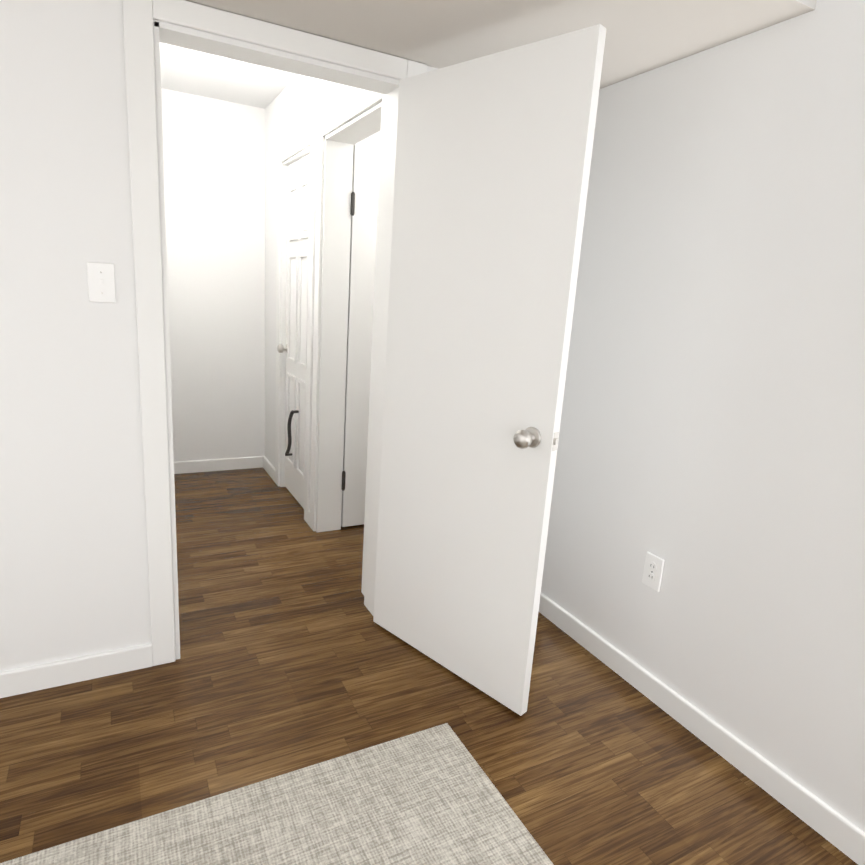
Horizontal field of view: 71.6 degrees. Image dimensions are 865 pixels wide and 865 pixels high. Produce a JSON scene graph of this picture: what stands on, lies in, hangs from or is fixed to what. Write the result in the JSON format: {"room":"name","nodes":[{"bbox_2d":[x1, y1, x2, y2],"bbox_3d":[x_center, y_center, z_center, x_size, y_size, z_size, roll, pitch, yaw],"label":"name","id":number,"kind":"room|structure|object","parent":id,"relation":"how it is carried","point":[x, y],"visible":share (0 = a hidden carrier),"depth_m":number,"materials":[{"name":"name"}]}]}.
{"room":"bedroom","nodes":[
{"label":"bedroom","id":0,"kind":"room"},
{"bbox_2d":[161,88,264,461],"bbox_3d":[-1.073,-0.951,4.316,2.390,2.440,0.120,-3,15,-28],"label":"wall","id":1,"kind":"structure","parent":0,"point":[214,165],"depth_m":4.01,"materials":[{"name":"white paint"}]},
{"bbox_2d":[174,456,262,473],"bbox_3d":[-1.658,0.239,4.243,0.930,0.085,0.014,-3,15,-28],"label":"baseboard","id":2,"kind":"structure","parent":1,"relation":"attached to","point":[193,466],"depth_m":4.30,"materials":[{"name":"white paint"}]},
{"bbox_2d":[0,0,437,671],"bbox_3d":[-0.826,-0.384,1.962,4.200,2.440,0.120,-3,15,-28],"label":"wall","id":3,"kind":"structure","parent":0,"point":[74,580],"depth_m":1.79,"materials":[{"name":"white paint"}]},
{"bbox_2d":[0,643,152,697],"bbox_3d":[-1.282,0.798,1.956,0.668,0.085,0.014,-3,15,-28],"label":"baseboard","id":4,"kind":"structure","parent":3,"relation":"attached to","point":[18,681],"depth_m":2.00,"materials":[{"name":"white paint"}]},
{"bbox_2d":[87,262,115,302],"bbox_3d":[-0.982,-0.444,1.781,0.072,0.116,0.018,-3,15,-28],"label":"light switch","id":5,"kind":"object","parent":3,"relation":"attached to","point":[101,283],"visible":1,"depth_m":1.78,"materials":[{"name":"white plastic"}]},
{"bbox_2d":[161,42,385,595],"bbox_3d":[-0.568,-0.256,2.216,0.940,2.110,0.016,-3,15,-28],"label":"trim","id":6,"kind":"structure","parent":3,"relation":"attached to","point":[378,271],"depth_m":2.28,"materials":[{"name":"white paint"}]},
{"bbox_2d":[122,0,426,665],"bbox_3d":[-0.533,-0.239,2.151,0.940,2.110,0.136,-3,15,-28],"label":"door frame","id":7,"kind":"structure","parent":3,"relation":"attached to","point":[141,65],"depth_m":1.90,"materials":[{"name":"white paint"}]},
{"bbox_2d":[373,24,605,715],"bbox_3d":[0.099,-0.129,2.006,0.766,2.020,0.173,16,18,42],"label":"open door","id":8,"kind":"structure","parent":3,"relation":"in","point":[493,156],"depth_m":1.92,"materials":[{"name":"white paint"}]},
{"bbox_2d":[160,42,298,108],"bbox_3d":[-0.321,-1.379,0.768,4.720,0.100,7.090,-3,15,-28],"label":"ceiling","id":9,"kind":"structure","parent":0,"point":[190,71],"depth_m":3.36,"materials":[{"name":"white paint"}]},
{"bbox_2d":[186,0,816,88],"bbox_3d":[-0.799,-1.266,1.095,3.528,0.329,0.982,-3,15,-28],"label":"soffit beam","id":10,"kind":"structure","parent":9,"relation":"attached to","point":[642,36],"depth_m":1.73,"materials":[{"name":"paint"}]},
{"bbox_2d":[265,75,381,507],"bbox_3d":[-0.616,-0.686,3.315,0.140,2.440,2.140,-3,15,-28],"label":"wall","id":11,"kind":"structure","parent":0,"point":[298,105],"depth_m":3.79,"materials":[{"name":"white paint"}]},
{"bbox_2d":[263,456,274,481],"bbox_3d":[-1.164,0.261,4.290,0.014,0.085,0.400,-3,15,-28],"label":"baseboard","id":12,"kind":"structure","parent":11,"relation":"attached to","point":[268,467],"depth_m":4.28,"materials":[{"name":"white paint"}]},
{"bbox_2d":[277,152,310,508],"bbox_3d":[-0.785,-0.557,3.584,0.173,2.020,0.583,-3,15,-28],"label":"hall door","id":13,"kind":"structure","parent":11,"relation":"in","point":[298,199],"depth_m":3.57,"materials":[{"name":"white paint"}]},
{"bbox_2d":[285,410,298,455],"bbox_3d":[-0.862,0.007,3.667,0.046,0.317,0.146,-3,15,-28],"label":"handle","id":14,"kind":"object","parent":13,"relation":"attached to","point":[292,412],"visible":1,"depth_m":3.65,"materials":[{"name":"grey metal"}]},
{"bbox_2d":[275,124,317,523],"bbox_3d":[-0.763,-0.595,3.587,0.156,2.120,0.780,-3,15,-28],"label":"trim","id":15,"kind":"structure","parent":11,"relation":"attached to","point":[304,140],"depth_m":3.60,"materials":[{"name":"white paint"}]},
{"bbox_2d":[308,510,309,525],"bbox_3d":[-0.701,0.492,3.435,0.014,0.085,0.040,-3,15,-28],"label":"baseboard","id":16,"kind":"structure","parent":11,"relation":"attached to","point":[309,517],"depth_m":3.43,"materials":[{"name":"white paint"}]},
{"bbox_2d":[310,90,385,594],"bbox_3d":[-0.358,-0.393,2.838,0.156,2.120,0.890,-3,15,-28],"label":"door frame","id":17,"kind":"structure","parent":11,"relation":"attached to","point":[333,208],"depth_m":3.06,"materials":[{"name":"white paint"}]},
{"bbox_2d":[341,144,379,526],"bbox_3d":[-0.151,-0.463,3.364,0.716,2.020,0.173,-3,15,-28],"label":"hall door","id":18,"kind":"structure","parent":11,"relation":"in","point":[364,193],"depth_m":3.19,"materials":[{"name":"white paint"}]},
{"bbox_2d":[354,131,380,148],"bbox_3d":[-0.018,-0.709,3.585,1.170,2.440,0.120,-3,15,-28],"label":"wall","id":19,"kind":"structure","parent":0,"point":[373,140],"depth_m":3.12,"materials":[{"name":"white paint"}]},
{"bbox_2d":[0,467,857,864],"bbox_3d":[-0.487,1.089,1.345,4.720,0.100,7.090,-3,15,-28],"label":"floor","id":20,"kind":"structure","parent":0,"point":[292,657],"depth_m":1.90,"materials":[{"name":"brown wood"}]},
{"bbox_2d":[0,723,552,864],"bbox_3d":[-0.535,1.173,0.734,2.160,0.009,1.610,-3,15,-28],"label":"rug","id":21,"kind":"object","parent":20,"relation":"on","point":[431,796],"visible":1,"depth_m":1.54,"materials":[{"name":"beige fabric"}]},
{"bbox_2d":[541,0,864,831],"bbox_3d":[1.515,0.054,0.758,0.120,2.440,4.310,-3,15,-28],"label":"wall","id":22,"kind":"structure","parent":0,"point":[711,444],"depth_m":1.78,"materials":[{"name":"white paint"}]},
{"bbox_2d":[642,552,663,591],"bbox_3d":[0.765,0.484,2.086,0.012,0.120,0.076,-3,15,-28],"label":"electrical outlet","id":23,"kind":"object","parent":22,"relation":"attached to","point":[653,571],"visible":1,"depth_m":2.08,"materials":[{"name":"white plastic"}]},
{"bbox_2d":[538,592,864,864],"bbox_3d":[1.351,1.188,1.046,0.014,0.085,4.190,-3,15,-28],"label":"baseboard","id":24,"kind":"structure","parent":22,"relation":"attached to","point":[840,832],"depth_m":1.86,"materials":[{"name":"white paint"}]}
]}

